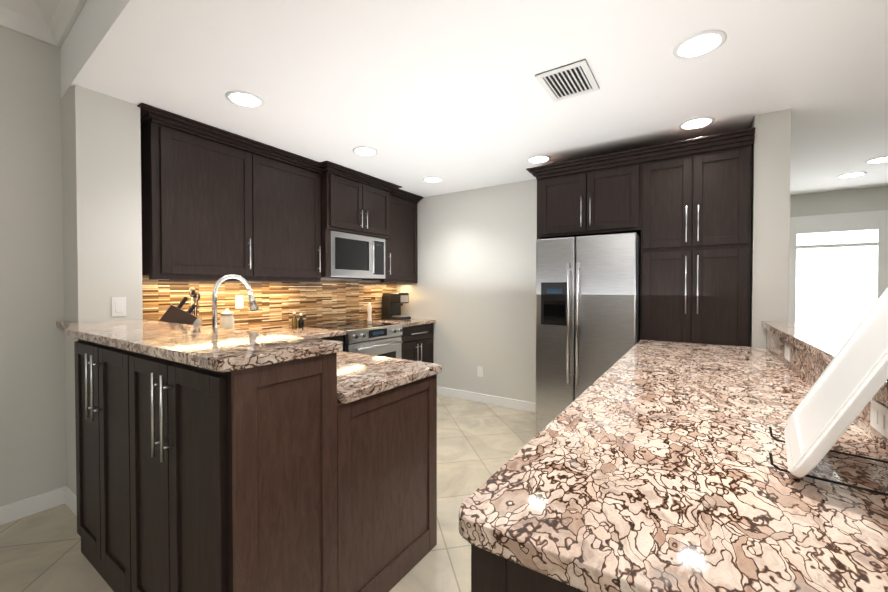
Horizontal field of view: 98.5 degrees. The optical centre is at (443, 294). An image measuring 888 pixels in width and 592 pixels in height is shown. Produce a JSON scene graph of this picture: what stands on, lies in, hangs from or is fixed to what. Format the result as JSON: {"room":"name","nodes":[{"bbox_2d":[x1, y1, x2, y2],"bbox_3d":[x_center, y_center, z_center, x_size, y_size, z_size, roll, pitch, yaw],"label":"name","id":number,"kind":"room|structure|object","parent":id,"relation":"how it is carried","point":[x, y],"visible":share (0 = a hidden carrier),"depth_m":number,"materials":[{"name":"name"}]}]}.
{"room":"kitchen","nodes":[
{"label":"kitchen","id":0,"kind":"room"},
{"bbox_2d":[0,26,66,506],"bbox_3d":[-3.922,-0.151,0.084,0.270,2.900,6.100,1,1,33],"label":"wall","id":1,"kind":"structure","parent":0,"point":[32,414],"depth_m":2.19,"materials":[{"name":"white paint"}]},
{"bbox_2d":[0,488,62,524],"bbox_3d":[-3.844,1.251,-0.036,0.016,0.100,5.650,1,1,33],"label":"baseboard","id":2,"kind":"structure","parent":1,"relation":"attached to","point":[20,509],"depth_m":2.19,"materials":[{"name":"white wood"}]},
{"bbox_2d":[61,85,142,495],"bbox_3d":[-2.096,0.045,2.357,0.280,2.440,0.300,1,1,33],"label":"wall","id":3,"kind":"structure","parent":0,"point":[101,195],"depth_m":2.25,"materials":[{"name":"white paint"}]},
{"bbox_2d":[62,486,76,515],"bbox_3d":[-2.011,1.218,2.131,0.630,0.100,0.013,1,1,33],"label":"baseboard","id":4,"kind":"structure","parent":3,"relation":"attached to","point":[69,498],"depth_m":2.25,"materials":[{"name":"white wood"}]},
{"bbox_2d":[111,297,125,316],"bbox_3d":[-1.959,0.076,2.303,0.008,0.115,0.070,1,1,33],"label":"switch plate","id":5,"kind":"object","parent":3,"relation":"attached to","point":[118,306],"visible":1,"depth_m":2.30,"materials":[{"name":"white plastic"}]},
{"bbox_2d":[60,0,299,104],"bbox_3d":[0.819,-1.373,0.171,7.530,0.460,0.707,1,1,33],"label":"wall","id":6,"kind":"structure","parent":0,"point":[137,52],"depth_m":1.79,"materials":[{"name":"white paint"}]},
{"bbox_2d":[0,0,86,47],"bbox_3d":[0.641,-1.518,0.036,7.380,0.165,0.523,1,1,33],"label":"crown molding","id":7,"kind":"structure","parent":6,"relation":"attached to","point":[51,22],"depth_m":2.01,"materials":[{"name":"white paint"}]},
{"bbox_2d":[0,395,535,591],"bbox_3d":[0.735,1.325,0.330,7.900,0.060,11.600,1,1,33],"label":"floor","id":8,"kind":"structure","parent":0,"point":[479,444],"depth_m":2.07,"materials":[{"name":"tile"}]},
{"bbox_2d":[74,339,131,591],"bbox_3d":[-1.375,0.738,1.814,0.772,1.070,0.389,1,1,33],"label":"base cabinet","id":9,"kind":"object","parent":8,"relation":"on","point":[103,375],"depth_m":1.63,"materials":[{"name":"brown wood"}]},
{"bbox_2d":[132,351,355,591],"bbox_3d":[-0.805,0.743,1.479,0.787,1.070,0.456,1,1,33],"label":"base cabinet","id":10,"kind":"object","parent":8,"relation":"on","point":[211,459],"depth_m":1.25,"materials":[{"name":"brown wood"}]},
{"bbox_2d":[56,319,342,374],"bbox_3d":[-1.248,0.186,1.720,1.840,0.035,0.435,1,1,33],"label":"countertop","id":11,"kind":"structure","parent":10,"relation":"on","point":[223,351],"depth_m":1.37,"materials":[{"name":"beige stone"}]},
{"bbox_2d":[324,335,342,341],"bbox_3d":[-1.400,0.813,3.333,0.619,0.876,0.835,1,1,33],"label":"base cabinet","id":12,"kind":"object","parent":8,"relation":"on","point":[336,337],"depth_m":3.44,"materials":[{"name":"brown wood"}]},
{"bbox_2d":[254,327,345,338],"bbox_3d":[-1.383,0.355,3.334,0.639,0.040,0.806,1,1,33],"label":"countertop","id":13,"kind":"structure","parent":12,"relation":"on","point":[317,333],"depth_m":3.36,"materials":[{"name":"beige stone"}]},
{"bbox_2d":[292,311,296,328],"bbox_3d":[-1.432,0.248,3.659,0.052,0.162,0.052,1,1,33],"label":"bottle","id":14,"kind":"object","parent":13,"relation":"on","point":[294,322],"visible":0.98,"depth_m":3.64,"materials":[{"name":"brown glass"}]},
{"bbox_2d":[298,313,303,327],"bbox_3d":[-1.391,0.257,3.722,0.052,0.142,0.052,1,1,33],"label":"bottle","id":15,"kind":"object","parent":13,"relation":"on","point":[300,322],"visible":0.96,"depth_m":3.71,"materials":[{"name":"black glass"}]},
{"bbox_2d":[306,321,402,358],"bbox_3d":[-0.903,0.772,3.965,0.696,0.898,0.760,1,1,33],"label":"range","id":16,"kind":"object","parent":8,"relation":"on","point":[374,338],"visible":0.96,"depth_m":3.81,"materials":[{"name":"grey metal"}]},
{"bbox_2d":[356,375,436,591],"bbox_3d":[-0.459,0.835,1.842,0.606,0.875,0.659,1,1,33],"label":"base cabinet","id":17,"kind":"object","parent":8,"relation":"on","point":[396,431],"depth_m":1.68,"materials":[{"name":"brown wood"}]},
{"bbox_2d":[401,323,433,362],"bbox_3d":[-0.562,0.794,4.605,0.619,0.876,0.675,1,1,33],"label":"base cabinet","id":18,"kind":"object","parent":8,"relation":"on","point":[417,339],"depth_m":4.44,"materials":[{"name":"brown wood"}]},
{"bbox_2d":[363,319,435,326],"bbox_3d":[-0.554,0.336,4.592,0.639,0.040,0.676,1,1,33],"label":"countertop","id":19,"kind":"structure","parent":18,"relation":"on","point":[410,322],"depth_m":4.46,"materials":[{"name":"beige stone"}]},
{"bbox_2d":[367,303,371,320],"bbox_3d":[-0.873,0.209,4.488,0.056,0.215,0.056,1,1,33],"label":"pepper mill","id":20,"kind":"object","parent":19,"relation":"on","point":[369,310],"visible":1,"depth_m":4.47,"materials":[{"name":"white plastic"}]},
{"bbox_2d":[382,293,410,319],"bbox_3d":[-0.592,0.147,4.751,0.300,0.330,0.210,1,1,33],"label":"coffee maker","id":21,"kind":"object","parent":19,"relation":"on","point":[392,303],"visible":1,"depth_m":4.69,"materials":[{"name":"black plastic"}]},
{"bbox_2d":[536,232,640,434],"bbox_3d":[1.272,0.395,3.292,0.766,1.712,0.802,1,1,33],"label":"fridge","id":22,"kind":"object","parent":8,"relation":"on","point":[587,311],"visible":0.81,"depth_m":3.00,"materials":[{"name":"grey metal"}]},
{"bbox_2d":[459,321,887,591],"bbox_3d":[1.145,0.733,1.497,0.970,1.090,2.694,1,1,33],"label":"countertop","id":23,"kind":"structure","parent":8,"relation":"on","point":[643,466],"depth_m":0.72,"materials":[{"name":"multicoloured stone"}]},
{"bbox_2d":[785,344,790,361],"bbox_3d":[1.694,0.290,1.887,0.008,0.070,0.115,1,1,33],"label":"outlet","id":24,"kind":"object","parent":23,"relation":"attached to","point":[788,353],"visible":0.98,"depth_m":1.86,"materials":[{"name":"white plastic"}]},
{"bbox_2d":[769,287,887,495],"bbox_3d":[0.846,0.154,0.804,0.246,0.432,0.380,1,1,40],"label":"picture frame","id":25,"kind":"object","parent":23,"relation":"on","point":[846,386],"visible":1,"depth_m":0.76,"materials":[{"name":"white"}]},
{"bbox_2d":[870,399,887,438],"bbox_3d":[1.067,0.304,0.935,0.008,0.070,0.115,1,1,33],"label":"outlet","id":26,"kind":"object","parent":23,"relation":"attached to","point":[878,417],"visible":0.96,"depth_m":0.93,"materials":[{"name":"white plastic"}]},
{"bbox_2d":[638,135,753,346],"bbox_3d":[1.929,0.118,2.974,0.653,2.276,0.639,1,1,33],"label":"tall cabinet","id":27,"kind":"object","parent":8,"relation":"on","point":[682,209],"depth_m":2.68,"materials":[{"name":"brown wood"}]},
{"bbox_2d":[253,278,379,331],"bbox_3d":[-1.454,0.021,3.940,0.150,2.440,3.050,1,1,33],"label":"wall","id":28,"kind":"structure","parent":0,"point":[344,280],"depth_m":4.32,"materials":[{"name":"white paint"}]},
{"bbox_2d":[140,111,264,278],"bbox_3d":[-1.832,-0.645,2.872,0.377,1.024,0.729,1,1,33],"label":"upper cabinet","id":29,"kind":"object","parent":28,"relation":"attached to","point":[217,203],"depth_m":2.70,"materials":[{"name":"brown wood"}]},
{"bbox_2d":[142,276,396,331],"bbox_3d":[-1.427,0.091,3.834,0.011,0.472,2.898,1,1,33],"label":"tile backsplash","id":30,"kind":"structure","parent":28,"relation":"attached to","point":[323,302],"depth_m":3.59,"materials":[{"name":"tile"}]},
{"bbox_2d":[235,295,243,308],"bbox_3d":[-1.766,0.066,3.302,0.008,0.115,0.070,1,1,33],"label":"outlet","id":31,"kind":"object","parent":30,"relation":"attached to","point":[239,301],"visible":1,"depth_m":3.30,"materials":[{"name":"white plastic"}]},
{"bbox_2d":[261,147,324,278],"bbox_3d":[-1.501,-0.652,3.374,0.377,1.024,0.729,1,1,33],"label":"upper cabinet","id":32,"kind":"object","parent":28,"relation":"attached to","point":[294,237],"depth_m":3.33,"materials":[{"name":"brown wood"}]},
{"bbox_2d":[321,167,392,238],"bbox_3d":[-1.021,-0.893,4.018,0.467,0.561,0.876,1,1,33],"label":"upper cabinet","id":33,"kind":"object","parent":28,"relation":"attached to","point":[350,203],"depth_m":3.81,"materials":[{"name":"brown wood"}]},
{"bbox_2d":[321,230,384,278],"bbox_3d":[-1.014,-0.390,4.021,0.482,0.440,0.756,1,1,33],"label":"microwave","id":34,"kind":"object","parent":33,"relation":"attached to","point":[354,256],"visible":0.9,"depth_m":3.87,"materials":[{"name":"grey metal"}]},
{"bbox_2d":[362,191,420,282],"bbox_3d":[-0.647,-0.676,4.671,0.377,1.014,0.619,1,1,33],"label":"upper cabinet","id":35,"kind":"object","parent":28,"relation":"attached to","point":[401,255],"depth_m":4.57,"materials":[{"name":"brown wood"}]},
{"bbox_2d":[344,353,441,406],"bbox_3d":[-1.116,0.371,2.286,2.240,0.039,0.649,1,1,33],"label":"countertop","id":36,"kind":"structure","parent":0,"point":[375,375],"depth_m":1.75,"materials":[{"name":"beige stone"}]},
{"bbox_2d":[159,296,196,324],"bbox_3d":[-1.898,0.179,2.699,0.261,0.327,0.102,-1,1,-37],"label":"knife block","id":37,"kind":"object","parent":36,"relation":"on","point":[174,314],"visible":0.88,"depth_m":2.68,"materials":[{"name":"brown wood"}]},
{"bbox_2d":[189,287,201,325],"bbox_3d":[-1.894,0.143,2.884,0.116,0.393,0.116,1,1,33],"label":"utensil crock","id":38,"kind":"object","parent":36,"relation":"on","point":[194,294],"visible":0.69,"depth_m":2.87,"materials":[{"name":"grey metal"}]},
{"bbox_2d":[220,309,233,328],"bbox_3d":[-1.700,0.226,2.997,0.100,0.225,0.100,1,1,33],"label":"storage jar","id":39,"kind":"object","parent":36,"relation":"on","point":[226,319],"visible":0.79,"depth_m":2.96,"materials":[{"name":"white ceramic"}]},
{"bbox_2d":[212,274,258,327],"bbox_3d":[-1.182,0.118,2.188,0.115,0.466,0.282,1,1,33],"label":"faucet","id":40,"kind":"object","parent":36,"relation":"on","point":[253,303],"visible":0.69,"depth_m":2.15,"materials":[{"name":"silver metal"}]},
{"bbox_2d":[397,179,536,402],"bbox_3d":[0.930,0.019,4.105,3.950,2.440,0.150,1,1,33],"label":"wall","id":41,"kind":"structure","parent":0,"point":[472,292],"depth_m":4.35,"materials":[{"name":"white paint"}]},
{"bbox_2d":[477,366,482,376],"bbox_3d":[0.411,0.885,4.365,0.070,0.115,0.008,1,1,33],"label":"outlet","id":42,"kind":"object","parent":41,"relation":"attached to","point":[479,371],"visible":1,"depth_m":4.36,"materials":[{"name":"white plastic"}]},
{"bbox_2d":[437,386,535,412],"bbox_3d":[0.532,1.186,4.287,1.465,0.100,0.013,1,1,33],"label":"baseboard","id":43,"kind":"structure","parent":41,"relation":"attached to","point":[477,397],"depth_m":4.30,"materials":[{"name":"white"}]},
{"bbox_2d":[538,155,641,238],"bbox_3d":[1.328,-0.760,3.357,0.787,0.530,0.639,1,1,33],"label":"upper cabinet","id":44,"kind":"object","parent":41,"relation":"attached to","point":[595,198],"depth_m":3.07,"materials":[{"name":"brown wood"}]},
{"bbox_2d":[144,0,887,196],"bbox_3d":[2.400,-1.212,2.819,7.800,0.060,5.450,1,1,33],"label":"ceiling","id":45,"kind":"structure","parent":0,"point":[454,95],"depth_m":2.13,"materials":[{"name":"white paint"}]},
{"bbox_2d":[225,90,264,107],"bbox_3d":[-1.198,-1.170,2.304,0.210,0.006,0.210,1,1,33],"label":"recessed light","id":46,"kind":"object","parent":45,"relation":"in","point":[244,99],"visible":1,"depth_m":2.30,"materials":[{"name":"white"}]},
{"bbox_2d":[353,146,377,155],"bbox_3d":[-0.650,-1.183,3.171,0.210,0.006,0.210,1,1,33],"label":"recessed light","id":47,"kind":"object","parent":45,"relation":"in","point":[366,151],"visible":1,"depth_m":3.17,"materials":[{"name":"white"}]},
{"bbox_2d":[423,177,442,182],"bbox_3d":[-0.116,-1.196,3.998,0.210,0.006,0.210,1,1,33],"label":"recessed light","id":48,"kind":"object","parent":45,"relation":"in","point":[432,179],"visible":1,"depth_m":3.99,"materials":[{"name":"white"}]},
{"bbox_2d":[527,155,550,162],"bbox_3d":[0.836,-1.186,3.371,0.210,0.006,0.210,1,1,33],"label":"recessed light","id":49,"kind":"object","parent":45,"relation":"in","point":[539,159],"visible":1,"depth_m":3.37,"materials":[{"name":"white"}]},
{"bbox_2d":[535,59,598,101],"bbox_3d":[0.684,-1.162,2.106,0.260,0.016,0.330,1,1,33],"label":"ceiling vent","id":50,"kind":"object","parent":45,"relation":"in","point":[577,78],"visible":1,"depth_m":2.09,"materials":[{"name":"grey metal"}]},
{"bbox_2d":[679,116,714,129],"bbox_3d":[1.741,-1.175,2.637,0.210,0.006,0.210,1,1,33],"label":"recessed light","id":51,"kind":"object","parent":45,"relation":"in","point":[695,123],"visible":1,"depth_m":2.63,"materials":[{"name":"white"}]},
{"bbox_2d":[673,30,726,58],"bbox_3d":[1.193,-1.163,1.788,0.210,0.006,0.210,1,1,33],"label":"recessed light","id":52,"kind":"object","parent":45,"relation":"in","point":[699,44],"visible":1,"depth_m":1.78,"materials":[{"name":"white"}]},
{"bbox_2d":[837,172,866,177],"bbox_3d":[4.086,-1.193,3.833,0.210,0.006,0.210,1,1,33],"label":"recessed light","id":53,"kind":"object","parent":45,"relation":"in","point":[853,174],"visible":1,"depth_m":3.81,"materials":[{"name":"white"}]},
{"bbox_2d":[864,156,887,163],"bbox_3d":[3.870,-1.186,3.377,0.210,0.006,0.210,1,1,33],"label":"recessed light","id":54,"kind":"object","parent":45,"relation":"in","point":[879,159],"visible":1,"depth_m":3.40,"materials":[{"name":"white"}]},
{"bbox_2d":[750,108,790,347],"bbox_3d":[2.292,0.039,2.747,0.180,2.440,0.620,1,1,33],"label":"wall","id":55,"kind":"structure","parent":0,"point":[770,223],"depth_m":2.48,"materials":[{"name":"white paint"}]},
{"bbox_2d":[790,186,887,216],"bbox_3d":[5.173,0.018,4.183,4.650,2.440,0.150,1,1,33],"label":"wall","id":56,"kind":"structure","parent":0,"point":[850,201],"depth_m":4.45,"materials":[{"name":"white paint"}]},
{"bbox_2d":[788,210,887,332],"bbox_3d":[4.567,0.149,4.473,1.060,2.170,0.035,1,1,33],"label":"window","id":57,"kind":"structure","parent":56,"relation":"in","point":[838,271],"depth_m":4.46,"materials":[{"name":"white glass"}]}
]}

